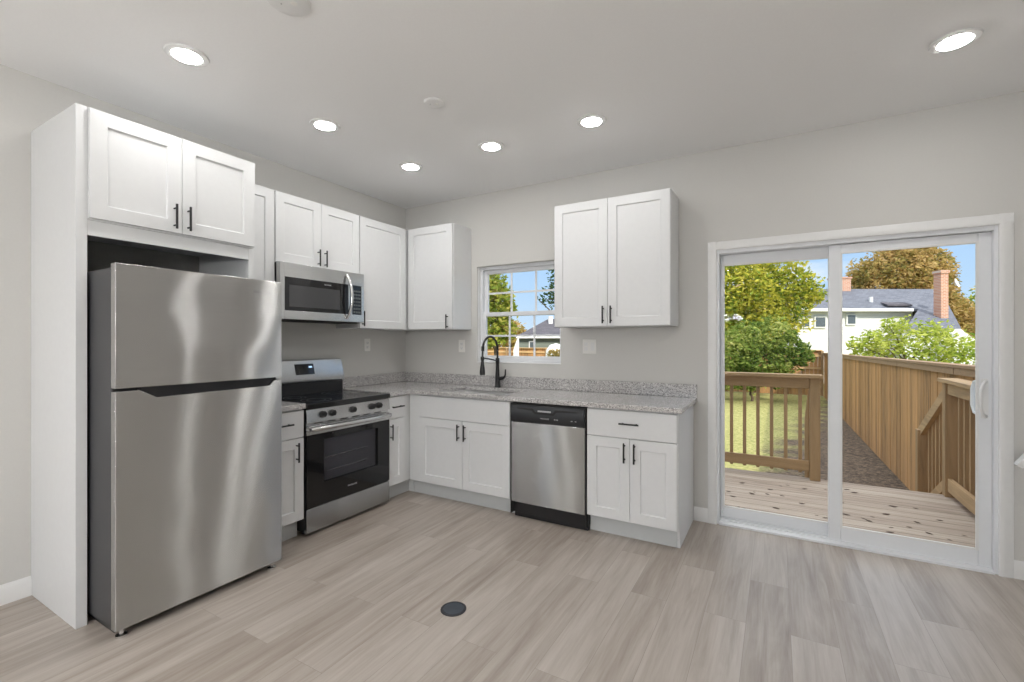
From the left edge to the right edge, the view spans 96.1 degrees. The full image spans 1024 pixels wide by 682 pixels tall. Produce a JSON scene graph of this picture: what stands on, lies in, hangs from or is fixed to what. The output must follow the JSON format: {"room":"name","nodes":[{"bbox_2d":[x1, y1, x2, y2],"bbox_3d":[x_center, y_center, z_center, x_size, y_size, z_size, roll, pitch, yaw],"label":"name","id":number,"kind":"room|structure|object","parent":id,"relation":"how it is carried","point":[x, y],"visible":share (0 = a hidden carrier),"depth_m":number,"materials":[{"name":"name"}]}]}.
{"room":"kitchen","nodes":[
{"label":"kitchen","id":0,"kind":"room"},
{"bbox_2d":[0,64,405,584],"bbox_3d":[-2.965,0.406,1.809,0.140,3.654,7.140,0,0,30],"label":"wall","id":1,"kind":"structure","parent":0,"point":[27,101],"depth_m":2.41,"materials":[{"name":"beige paint"}]},
{"bbox_2d":[0,576,31,605],"bbox_3d":[-3.566,1.283,0.608,0.014,0.100,4.177,0,0,30],"label":"baseboard","id":2,"kind":"structure","parent":1,"relation":"attached to","point":[18,589],"depth_m":2.37,"materials":[{"name":"white wood"}]},
{"bbox_2d":[253,184,273,280],"bbox_3d":[-1.884,-0.596,3.207,0.340,0.968,0.319,0,0,30],"label":"upper cabinet","id":3,"kind":"object","parent":1,"relation":"attached to","point":[263,251],"visible":0.13,"depth_m":3.22,"materials":[{"name":"white wood"}]},
{"bbox_2d":[274,190,358,273],"bbox_3d":[-1.613,-0.825,3.679,0.340,0.510,0.766,0,0,30],"label":"upper cabinet","id":4,"kind":"object","parent":1,"relation":"attached to","point":[306,232],"visible":0.8,"depth_m":3.56,"materials":[{"name":"white wood"}]},
{"bbox_2d":[274,261,363,323],"bbox_3d":[-1.576,-0.360,3.658,0.422,0.415,0.762,0,0,30],"label":"microwave","id":5,"kind":"object","parent":4,"relation":"attached to","point":[310,294],"visible":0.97,"depth_m":3.54,"materials":[{"name":"silver metal"}]},
{"bbox_2d":[364,339,369,350],"bbox_3d":[-1.385,0.035,4.409,0.007,0.120,0.074,0,0,30],"label":"wall outlet","id":6,"kind":"object","parent":1,"relation":"attached to","point":[366,341],"visible":1,"depth_m":4.40,"materials":[{"name":"white plastic"}]},
{"bbox_2d":[336,216,416,330],"bbox_3d":[-1.200,-0.596,4.398,0.340,0.968,0.888,0,0,30],"label":"upper cabinet","id":7,"kind":"object","parent":1,"relation":"attached to","point":[383,247],"visible":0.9,"depth_m":4.19,"materials":[{"name":"white wood"}]},
{"bbox_2d":[0,0,1023,208],"bbox_3d":[0.933,-1.576,-0.379,9.600,0.350,7.950,0,0,30],"label":"ceiling","id":8,"kind":"structure","parent":0,"point":[668,79],"depth_m":2.38,"materials":[{"name":"paint"}]},
{"bbox_2d":[163,43,209,66],"bbox_3d":[-1.591,-1.392,2.254,0.188,0.018,0.188,0,0,30],"label":"recessed light","id":9,"kind":"object","parent":8,"relation":"in","point":[184,54],"visible":1,"depth_m":2.23,"materials":[{"name":"white"}]},
{"bbox_2d":[172,49,201,63],"bbox_3d":[-1.591,-1.392,2.254,0.121,0.017,0.121,0,0,30],"label":"diffuser","id":10,"kind":"object","parent":9,"relation":"attached to","point":[185,56],"depth_m":2.24,"materials":[{"name":"white plastic"}]},
{"bbox_2d":[267,0,310,16],"bbox_3d":[-0.919,-1.394,1.897,0.170,0.014,0.170,0,0,30],"label":"smoke detector","id":11,"kind":"object","parent":8,"relation":"attached to","point":[296,8],"visible":1,"depth_m":1.91,"materials":[{"name":"white plastic"}]},
{"bbox_2d":[309,118,339,131],"bbox_3d":[-1.211,-1.392,2.981,0.188,0.018,0.188,0,0,30],"label":"recessed light","id":12,"kind":"object","parent":8,"relation":"in","point":[321,124],"visible":1,"depth_m":2.96,"materials":[{"name":"white"}]},
{"bbox_2d":[315,122,334,129],"bbox_3d":[-1.211,-1.392,2.981,0.121,0.017,0.121,0,0,30],"label":"diffuser","id":13,"kind":"object","parent":12,"relation":"attached to","point":[318,125],"depth_m":2.97,"materials":[{"name":"white plastic"}]},
{"bbox_2d":[399,162,422,170],"bbox_3d":[-0.811,-1.392,3.688,0.188,0.018,0.188,0,0,30],"label":"recessed light","id":14,"kind":"object","parent":8,"relation":"in","point":[408,166],"visible":1,"depth_m":3.67,"materials":[{"name":"white"}]},
{"bbox_2d":[403,164,417,169],"bbox_3d":[-0.811,-1.392,3.688,0.121,0.017,0.121,0,0,30],"label":"diffuser","id":15,"kind":"object","parent":14,"relation":"attached to","point":[405,166],"depth_m":3.67,"materials":[{"name":"white plastic"}]},
{"bbox_2d":[424,97,443,108],"bbox_3d":[-0.457,-1.394,2.699,0.120,0.014,0.120,0,0,30],"label":"smoke detector","id":16,"kind":"object","parent":8,"relation":"attached to","point":[431,102],"visible":1,"depth_m":2.68,"materials":[{"name":"white plastic"}]},
{"bbox_2d":[478,140,503,151],"bbox_3d":[-0.150,-1.392,3.304,0.188,0.018,0.188,0,0,30],"label":"recessed light","id":17,"kind":"object","parent":8,"relation":"in","point":[490,145],"visible":1,"depth_m":3.28,"materials":[{"name":"white"}]},
{"bbox_2d":[483,143,498,150],"bbox_3d":[-0.150,-1.392,3.304,0.121,0.017,0.121,0,0,30],"label":"diffuser","id":18,"kind":"object","parent":17,"relation":"attached to","point":[486,146],"depth_m":3.29,"materials":[{"name":"white plastic"}]},
{"bbox_2d":[577,114,606,128],"bbox_3d":[0.505,-1.392,2.927,0.188,0.018,0.188,0,0,30],"label":"recessed light","id":19,"kind":"object","parent":8,"relation":"in","point":[589,121],"visible":1,"depth_m":2.90,"materials":[{"name":"white"}]},
{"bbox_2d":[582,117,600,126],"bbox_3d":[0.505,-1.392,2.927,0.121,0.017,0.121,0,0,30],"label":"diffuser","id":20,"kind":"object","parent":19,"relation":"attached to","point":[586,121],"depth_m":2.91,"materials":[{"name":"white plastic"}]},
{"bbox_2d":[928,27,983,53],"bbox_3d":[2.064,-1.392,2.146,0.188,0.018,0.188,0,0,30],"label":"recessed light","id":21,"kind":"object","parent":8,"relation":"in","point":[958,39],"visible":1,"depth_m":2.13,"materials":[{"name":"white"}]},
{"bbox_2d":[937,33,972,49],"bbox_3d":[2.064,-1.392,2.146,0.121,0.017,0.121,0,0,30],"label":"diffuser","id":22,"kind":"object","parent":21,"relation":"attached to","point":[956,41],"depth_m":2.13,"materials":[{"name":"white plastic"}]},
{"bbox_2d":[0,491,1023,681],"bbox_3d":[-0.680,1.363,0.577,5.050,0.060,7.000,0,0,30],"label":"floor","id":23,"kind":"structure","parent":0,"point":[360,597],"depth_m":2.22,"materials":[{"name":"beige wood"}]},
{"bbox_2d":[31,103,254,629],"bbox_3d":[-2.042,0.115,2.623,0.648,2.436,0.834,0,0,30],"label":"tall cabinet","id":24,"kind":"object","parent":23,"relation":"on","point":[106,189],"visible":0.94,"depth_m":2.30,"materials":[{"name":"white wood"}]},
{"bbox_2d":[87,263,281,638],"bbox_3d":[-1.889,0.492,2.567,0.771,1.680,0.790,0,0,30],"label":"refrigerator","id":25,"kind":"object","parent":23,"relation":"on","point":[184,392],"visible":0.99,"depth_m":2.25,"materials":[{"name":"silver metal"}]},
{"bbox_2d":[282,409,303,541],"bbox_3d":[-1.742,0.894,3.127,0.665,0.878,0.317,0,0,30],"label":"base cabinet","id":26,"kind":"object","parent":23,"relation":"on","point":[292,421],"visible":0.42,"depth_m":3.05,"materials":[{"name":"white wood"}]},
{"bbox_2d":[282,401,305,411],"bbox_3d":[-1.749,0.388,3.131,0.648,0.132,0.317,0,0,30],"label":"countertop","id":27,"kind":"structure","parent":26,"relation":"on","point":[286,406],"depth_m":3.06,"materials":[{"name":"grey stone"}]},
{"bbox_2d":[276,358,391,534],"bbox_3d":[-1.441,0.739,3.587,0.707,1.186,0.775,0,0,30],"label":"stove","id":28,"kind":"object","parent":23,"relation":"on","point":[346,432],"visible":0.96,"depth_m":3.47,"materials":[{"name":"silver metal"}]},
{"bbox_2d":[282,390,389,409],"bbox_3d":[-1.433,0.446,3.583,0.555,0.037,0.773,0,0,30],"label":"cooktop","id":29,"kind":"object","parent":28,"relation":"in","point":[313,399],"depth_m":3.53,"materials":[{"name":"black ceramic"}]},
{"bbox_2d":[324,428,374,479],"bbox_3d":[-1.223,0.838,3.470,0.002,0.360,0.565,0,0,30],"label":"oven window","id":30,"kind":"structure","parent":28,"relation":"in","point":[346,454],"depth_m":3.46,"materials":[{"name":"black glass"}]},
{"bbox_2d":[388,394,413,497],"bbox_3d":[-1.057,0.894,4.320,0.665,0.878,0.876,0,0,30],"label":"base cabinet","id":31,"kind":"object","parent":23,"relation":"on","point":[399,480],"visible":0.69,"depth_m":3.92,"materials":[{"name":"white wood"}]},
{"bbox_2d":[342,372,696,413],"bbox_3d":[-0.092,0.388,3.767,2.888,0.132,0.879,0,0,30],"label":"countertop","id":32,"kind":"structure","parent":31,"relation":"on","point":[673,398],"depth_m":3.77,"materials":[{"name":"grey stone"}]},
{"bbox_2d":[458,390,512,394],"bbox_3d":[-0.243,0.553,3.977,0.736,0.198,0.456,0,0,30],"label":"sink","id":33,"kind":"object","parent":32,"relation":"in","point":[473,391],"visible":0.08,"depth_m":4.22,"materials":[{"name":"metal"}]},
{"bbox_2d":[480,336,505,386],"bbox_3d":[-0.166,0.184,4.087,0.119,0.470,0.300,0,0,30],"label":"faucet","id":34,"kind":"object","parent":32,"relation":"on","point":[498,378],"visible":1,"depth_m":4.18,"materials":[{"name":"black metal"}]},
{"bbox_2d":[440,601,465,616],"bbox_3d":[-0.291,1.330,2.291,0.128,0.005,0.128,0,0,30],"label":"floor outlet cover","id":35,"kind":"object","parent":23,"relation":"on","point":[454,608],"visible":1,"depth_m":2.29,"materials":[{"name":"metal"}]},
{"bbox_2d":[410,394,514,512],"bbox_3d":[-0.312,0.894,4.018,1.027,0.878,0.665,0,0,30],"label":"base cabinet","id":36,"kind":"object","parent":23,"relation":"on","point":[460,447],"visible":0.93,"depth_m":3.74,"materials":[{"name":"white wood"}]},
{"bbox_2d":[510,402,590,530],"bbox_3d":[0.400,0.898,3.608,0.606,0.868,0.624,0,0,30],"label":"dishwasher","id":37,"kind":"object","parent":23,"relation":"on","point":[548,442],"visible":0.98,"depth_m":3.34,"materials":[{"name":"silver metal"}]},
{"bbox_2d":[587,405,693,547],"bbox_3d":[0.929,0.894,3.305,0.607,0.878,0.665,0,0,30],"label":"base cabinet","id":38,"kind":"object","parent":23,"relation":"on","point":[640,464],"visible":0.92,"depth_m":3.06,"materials":[{"name":"white wood"}]},
{"bbox_2d":[406,91,1023,574],"bbox_3d":[2.750,0.406,2.724,9.140,3.654,0.140,0,0,30],"label":"wall","id":39,"kind":"structure","parent":0,"point":[965,159],"depth_m":3.28,"materials":[{"name":"beige paint"}]},
{"bbox_2d":[408,223,470,329],"bbox_3d":[-0.711,-0.596,4.435,0.540,0.968,0.340,0,0,30],"label":"upper cabinet","id":40,"kind":"object","parent":39,"relation":"attached to","point":[439,256],"visible":1,"depth_m":4.32,"materials":[{"name":"white wood"}]},
{"bbox_2d":[459,340,464,351],"bbox_3d":[-0.491,0.046,4.500,0.074,0.120,0.007,0,0,30],"label":"wall outlet","id":41,"kind":"object","parent":39,"relation":"attached to","point":[461,342],"visible":1,"depth_m":4.50,"materials":[{"name":"white plastic"}]},
{"bbox_2d":[478,261,560,364],"bbox_3d":[0.073,-0.255,4.248,0.875,0.915,0.124,0,0,30],"label":"window","id":42,"kind":"structure","parent":39,"relation":"in","point":[483,273],"depth_m":4.31,"materials":[{"name":"white plastic"}]},
{"bbox_2d":[488,271,553,311],"bbox_3d":[0.108,-0.461,4.278,0.775,0.373,0.008,0,0,30],"label":"grille","id":43,"kind":"object","parent":42,"relation":"attached to","point":[489,272],"depth_m":4.34,"materials":[{"name":"white plastic"}]},
{"bbox_2d":[486,315,559,355],"bbox_3d":[0.091,-0.052,4.249,0.775,0.376,0.008,0,0,30],"label":"grille","id":44,"kind":"object","parent":42,"relation":"attached to","point":[509,335],"depth_m":4.30,"materials":[{"name":"white plastic"}]},
{"bbox_2d":[342,372,696,397],"bbox_3d":[-0.091,0.370,3.767,2.888,0.098,0.878,0,0,30],"label":"backsplash","id":45,"kind":"structure","parent":39,"relation":"attached to","point":[623,387],"depth_m":4.06,"materials":[{"name":"grey stone"}]},
{"bbox_2d":[583,339,595,353],"bbox_3d":[0.646,0.044,3.847,0.120,0.120,0.008,0,0,30],"label":"switch plate","id":46,"kind":"object","parent":39,"relation":"attached to","point":[589,345],"visible":1,"depth_m":3.84,"materials":[{"name":"white plastic"}]},
{"bbox_2d":[554,188,678,327],"bbox_3d":[0.791,-0.596,3.571,0.896,0.968,0.340,0,0,30],"label":"upper cabinet","id":47,"kind":"object","parent":39,"relation":"attached to","point":[616,259],"visible":1,"depth_m":3.43,"materials":[{"name":"white wood"}]},
{"bbox_2d":[694,506,707,522],"bbox_3d":[1.398,1.283,3.412,0.098,0.100,0.014,0,0,30],"label":"baseboard","id":48,"kind":"structure","parent":39,"relation":"attached to","point":[700,514],"depth_m":3.41,"materials":[{"name":"white wood"}]},
{"bbox_2d":[717,225,997,574],"bbox_3d":[2.159,0.333,3.035,1.487,2.000,0.189,0,0,30],"label":"door","id":49,"kind":"structure","parent":39,"relation":"in","point":[983,557],"depth_m":2.92,"materials":[{"name":"white plastic"}]},
{"bbox_2d":[708,212,1013,577],"bbox_3d":[2.130,0.304,2.986,1.595,2.057,0.022,0,0,30],"label":"trim","id":50,"kind":"structure","parent":39,"relation":"attached to","point":[1005,221],"depth_m":2.62,"materials":[{"name":"white wood"}]},
{"bbox_2d":[1014,560,1023,579],"bbox_3d":[3.037,1.283,2.470,0.491,0.100,0.014,0,0,30],"label":"baseboard","id":51,"kind":"structure","parent":39,"relation":"attached to","point":[1018,565],"depth_m":2.58,"materials":[{"name":"white wood"}]},
{"bbox_2d":[1014,453,1023,467],"bbox_3d":[3.013,0.312,2.437,0.512,0.765,0.095,0,0,30],"label":"stair handrail","id":52,"kind":"object","parent":39,"relation":"attached to","point":[1019,462],"visible":1,"depth_m":2.52,"materials":[{"name":"white wood"}]},
{"label":"outside","id":53,"kind":"structure","parent":0,"visible":0},
{"bbox_2d":[725,391,908,489],"bbox_3d":[26.310,2.148,52.622,120.000,0.170,109.855,0,0,30],"label":"ground","id":54,"kind":"structure","parent":53,"point":[860,464],"depth_m":9.95,"materials":[{"name":"plant"}]},
{"bbox_2d":[487,274,520,355],"bbox_3d":[-1.128,-0.310,16.997,2.928,5.104,2.117,0,0,1],"label":"tree","id":55,"kind":"object","parent":54,"relation":"on","point":[497,302],"visible":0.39,"depth_m":16.64,"materials":[{"name":"green plant"}]},
{"bbox_2d":[487,319,526,347],"bbox_3d":[-0.283,0.058,39.962,4.274,4.393,3.075,0,0,3],"label":"tree","id":56,"kind":"object","parent":54,"relation":"on","point":[513,341],"visible":0.12,"depth_m":39.66,"materials":[{"name":"brown plant"}]},
{"bbox_2d":[513,338,518,355],"bbox_3d":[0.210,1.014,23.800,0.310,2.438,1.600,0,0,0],"label":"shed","id":57,"kind":"object","parent":54,"relation":"on","point":[516,347],"visible":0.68,"depth_m":23.00,"materials":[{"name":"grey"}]},
{"bbox_2d":[515,316,559,347],"bbox_3d":[2.785,0.320,30.120,5.102,3.826,6.360,0,0,0],"label":"house","id":58,"kind":"structure","parent":54,"relation":"on","point":[547,326],"depth_m":27.30,"materials":[{"name":"grey"}]},
{"bbox_2d":[537,269,553,309],"bbox_3d":[1.558,0.079,11.183,1.792,4.362,1.170,0,0,-43],"label":"tree","id":59,"kind":"object","parent":54,"relation":"on","point":[551,286],"visible":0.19,"depth_m":11.00,"materials":[{"name":"green plant"}]},
{"bbox_2d":[546,348,559,356],"bbox_3d":[1.640,1.230,17.225,0.796,2.014,0.487,0,0,4],"label":"shrub","id":60,"kind":"object","parent":54,"relation":"on","point":[556,353],"visible":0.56,"depth_m":17.12,"materials":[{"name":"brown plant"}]},
{"bbox_2d":[546,343,559,356],"bbox_3d":[2.055,1.163,21.500,1.000,2.140,1.000,0,0,0],"label":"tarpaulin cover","id":61,"kind":"object","parent":54,"relation":"on","point":[555,346],"visible":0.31,"depth_m":21.22,"materials":[{"name":"white plastic"}]},
{"bbox_2d":[487,347,823,395],"bbox_3d":[0.795,1.280,25.275,27.090,1.865,0.200,0,0,30],"label":"fence","id":62,"kind":"object","parent":54,"relation":"on","point":[817,367],"visible":0.12,"depth_m":19.10,"materials":[{"name":"brown wood"}]},
{"bbox_2d":[725,314,815,400],"bbox_3d":[8.824,0.618,17.235,4.891,3.262,2.401,0,0,-2],"label":"shrub","id":63,"kind":"object","parent":54,"relation":"on","point":[744,350],"visible":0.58,"depth_m":16.77,"materials":[{"name":"green plant"}]},
{"bbox_2d":[725,261,827,342],"bbox_3d":[10.354,-1.990,21.637,7.770,8.497,4.970,0,0,-19],"label":"tree","id":64,"kind":"object","parent":54,"relation":"on","point":[759,297],"visible":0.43,"depth_m":20.64,"materials":[{"name":"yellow plant"}]},
{"bbox_2d":[805,390,808,477],"bbox_3d":[3.448,1.323,5.312,0.099,1.819,0.955,0,0,30],"label":"stair railing","id":65,"kind":"object","parent":54,"relation":"on","point":[807,401],"visible":0.23,"depth_m":5.10,"materials":[{"name":"brown wood"}]},
{"bbox_2d":[725,468,974,546],"bbox_3d":[1.819,1.843,4.516,4.260,0.780,2.000,0,0,30],"label":"deck","id":66,"kind":"object","parent":54,"relation":"on","point":[958,521],"visible":0.16,"depth_m":4.10,"materials":[{"name":"brown wood"}]},
{"bbox_2d":[725,372,822,481],"bbox_3d":[1.850,0.900,5.568,3.165,1.104,0.145,0,0,30],"label":"deck railing","id":67,"kind":"object","parent":66,"relation":"on","point":[811,382],"visible":0.3,"depth_m":4.96,"materials":[{"name":"brown wood"}]},
{"bbox_2d":[937,378,974,514],"bbox_3d":[3.658,0.900,3.540,0.150,1.104,1.920,0,0,30],"label":"deck railing","id":68,"kind":"object","parent":66,"relation":"on","point":[958,419],"visible":0.4,"depth_m":4.12,"materials":[{"name":"brown wood"}]},
{"bbox_2d":[781,270,974,364],"bbox_3d":[19.844,-0.760,25.550,10.881,5.985,9.900,0,0,0],"label":"house","id":69,"kind":"structure","parent":54,"relation":"on","point":[862,309],"depth_m":24.25,"materials":[{"name":"white"}]},
{"bbox_2d":[823,353,974,490],"bbox_3d":[7.960,1.285,10.447,0.200,1.905,18.390,0,-1,30],"label":"fence","id":70,"kind":"object","parent":54,"relation":"on","point":[884,400],"visible":0.43,"depth_m":7.62,"materials":[{"name":"brown wood"}]},
{"bbox_2d":[845,247,974,338],"bbox_3d":[28.755,-2.641,33.434,9.394,9.778,6.205,0,0,-17],"label":"tree","id":71,"kind":"object","parent":54,"relation":"on","point":[903,268],"visible":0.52,"depth_m":31.75,"materials":[{"name":"brown plant"}]},
{"bbox_2d":[845,314,974,364],"bbox_3d":[11.914,0.728,13.230,4.122,3.017,1.647,0,0,16],"label":"shrub","id":72,"kind":"object","parent":54,"relation":"on","point":[942,335],"visible":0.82,"depth_m":13.24,"materials":[{"name":"green plant"}]},
{"bbox_2d":[915,390,942,494],"bbox_3d":[4.375,1.323,4.780,0.099,1.819,0.955,0,0,30],"label":"stair railing","id":73,"kind":"object","parent":54,"relation":"on","point":[928,436],"visible":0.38,"depth_m":4.96,"materials":[{"name":"brown wood"}]},
{"bbox_2d":[964,286,974,336],"bbox_3d":[43.324,-1.492,40.189,8.513,8.456,8.086,0,0,30],"label":"tree","id":74,"kind":"object","parent":54,"relation":"on","point":[971,298],"visible":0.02,"depth_m":41.47,"materials":[{"name":"green plant"}]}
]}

